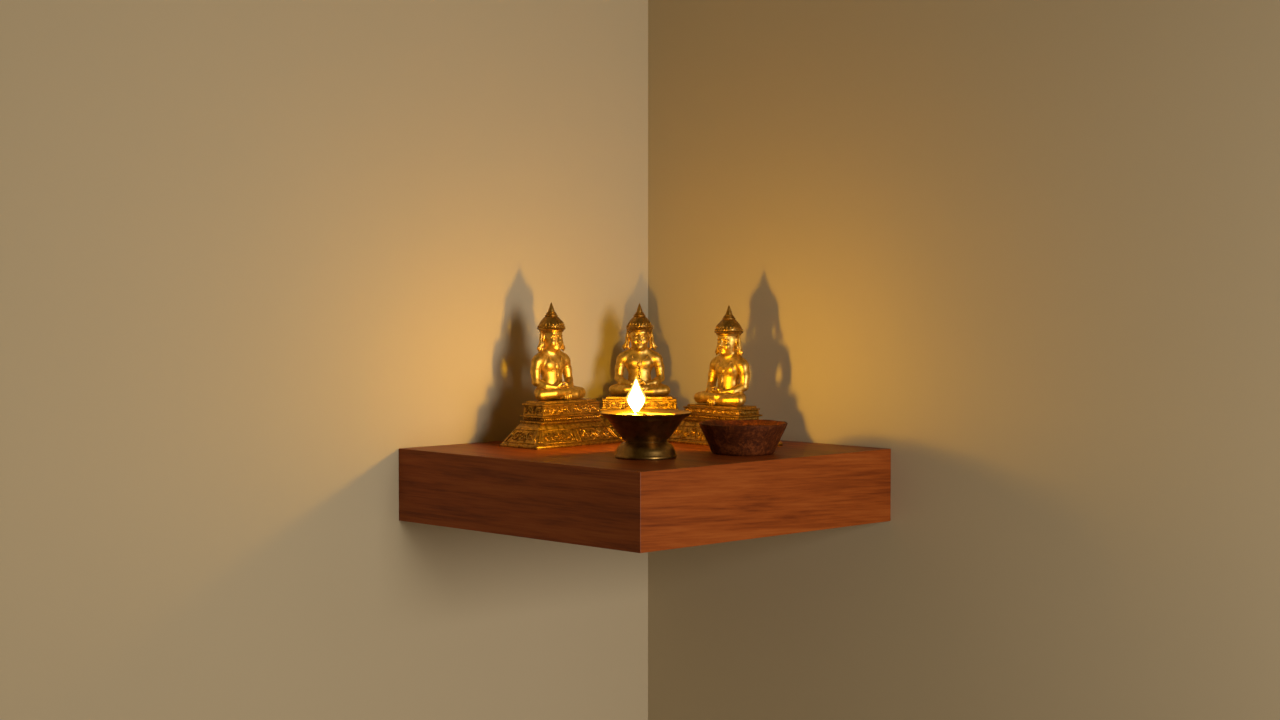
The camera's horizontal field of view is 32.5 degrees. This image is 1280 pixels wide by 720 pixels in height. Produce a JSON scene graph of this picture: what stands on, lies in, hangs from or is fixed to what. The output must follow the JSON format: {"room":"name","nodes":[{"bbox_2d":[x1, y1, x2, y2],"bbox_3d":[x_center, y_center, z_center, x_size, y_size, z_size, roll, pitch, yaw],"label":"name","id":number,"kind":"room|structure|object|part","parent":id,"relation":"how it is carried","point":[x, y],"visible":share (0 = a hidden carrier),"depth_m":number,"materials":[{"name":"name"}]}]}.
{"room":"home prayer corner","nodes":[
{"label":"home prayer corner","id":0,"kind":"room"},
{"bbox_2d":[0,0,647,719],"bbox_3d":[-1.137,0.063,1.069,3.320,2.800,0.120,-2,4,-44],"label":"wall","id":1,"kind":"structure","parent":0,"point":[255,255],"depth_m":1.81,"materials":[{"name":"paint"}]},
{"bbox_2d":[399,440,890,552],"bbox_3d":[0.004,0.107,1.892,0.302,0.062,0.298,-2,4,-44],"label":"corner shelf","id":2,"kind":"object","parent":1,"relation":"attached to","point":[579,495],"visible":0.86,"depth_m":1.78,"materials":[{"name":"red wood"}]},
{"bbox_2d":[500,302,622,449],"bbox_3d":[-0.069,0.012,1.930,0.102,0.125,0.051,-2,4,-44],"label":"statue","id":3,"kind":"object","parent":2,"relation":"on","point":[560,416],"visible":1,"depth_m":1.92,"materials":[{"name":"gold metal"}]},
{"bbox_3d":[-0.078,-0.032,1.937,0.025,0.006,0.025,-2,4,-44],"label":"crown trim","id":4,"kind":"part","parent":3,"relation":"part of","materials":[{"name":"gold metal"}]},
{"bbox_3d":[-0.078,-0.038,1.937,0.025,0.026,0.025,-2,4,-44],"label":"crown","id":5,"kind":"part","parent":3,"relation":"part of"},
{"bbox_3d":[-0.068,0.051,1.930,0.070,0.002,0.026,-2,4,-44],"label":"bead trim","id":6,"kind":"part","parent":3,"relation":"part of","materials":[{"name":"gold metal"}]},
{"bbox_3d":[-0.068,0.065,1.930,0.099,0.012,0.043,-2,4,-44],"label":"panel frame","id":7,"kind":"part","parent":3,"relation":"part of","materials":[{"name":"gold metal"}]},
{"bbox_2d":[600,303,678,439],"bbox_3d":[-0.001,0.010,2.008,0.102,0.123,0.049,0,3,1],"label":"statue","id":8,"kind":"object","parent":2,"relation":"on","point":[639,360],"visible":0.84,"depth_m":2.01,"materials":[{"name":"gold metal"}]},
{"bbox_3d":[0.000,-0.039,2.018,0.025,0.026,0.025,0,3,1],"label":"crown","id":9,"kind":"part","parent":8,"relation":"part of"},
{"bbox_3d":[0.000,-0.033,2.018,0.025,0.006,0.024,0,3,1],"label":"crown trim","id":10,"kind":"part","parent":8,"relation":"part of","materials":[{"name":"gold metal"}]},
{"bbox_2d":[600,380,690,459],"bbox_3d":[0.005,0.047,1.802,0.075,0.066,0.075,-2,4,-44],"label":"oil lamp","id":11,"kind":"object","parent":2,"relation":"on","point":[645,433],"visible":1,"depth_m":1.78,"materials":[{"name":"gold metal"}]},
{"bbox_3d":[0.005,0.061,1.802,0.075,0.038,0.075,-2,4,-44],"label":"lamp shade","id":12,"kind":"part","parent":11,"relation":"part of","materials":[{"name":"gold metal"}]},
{"bbox_2d":[667,306,782,445],"bbox_3d":[0.072,0.013,1.937,0.049,0.123,0.102,-2,4,-44],"label":"statue","id":13,"kind":"object","parent":2,"relation":"on","point":[725,402],"visible":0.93,"depth_m":1.93,"materials":[{"name":"gold metal"}]},
{"bbox_3d":[0.070,0.065,1.938,0.043,0.012,0.099,-2,4,-44],"label":"panel frame","id":14,"kind":"part","parent":13,"relation":"part of","materials":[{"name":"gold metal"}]},
{"bbox_3d":[0.071,0.050,1.938,0.026,0.002,0.070,-2,4,-44],"label":"bead trim","id":15,"kind":"part","parent":13,"relation":"part of","materials":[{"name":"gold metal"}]},
{"bbox_3d":[0.079,-0.035,1.942,0.026,0.027,0.026,-2,4,-44],"label":"crown","id":16,"kind":"part","parent":13,"relation":"part of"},
{"bbox_3d":[0.079,-0.029,1.942,0.025,0.007,0.026,-2,4,-44],"label":"crown trim","id":17,"kind":"part","parent":13,"relation":"part of","materials":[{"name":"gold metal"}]},
{"bbox_2d":[699,420,787,455],"bbox_3d":[0.086,0.065,1.843,0.074,0.026,0.074,-2,4,-44],"label":"wooden bowl","id":18,"kind":"object","parent":2,"relation":"on","point":[723,437],"visible":1,"depth_m":1.82,"materials":[{"name":"brown wood"}]},
{"bbox_2d":[648,0,1279,719],"bbox_3d":[1.168,0.066,0.998,0.120,2.800,3.200,-2,4,-44],"label":"wall","id":19,"kind":"structure","parent":0,"point":[1024,253],"depth_m":1.81,"materials":[{"name":"paint"}]}
]}

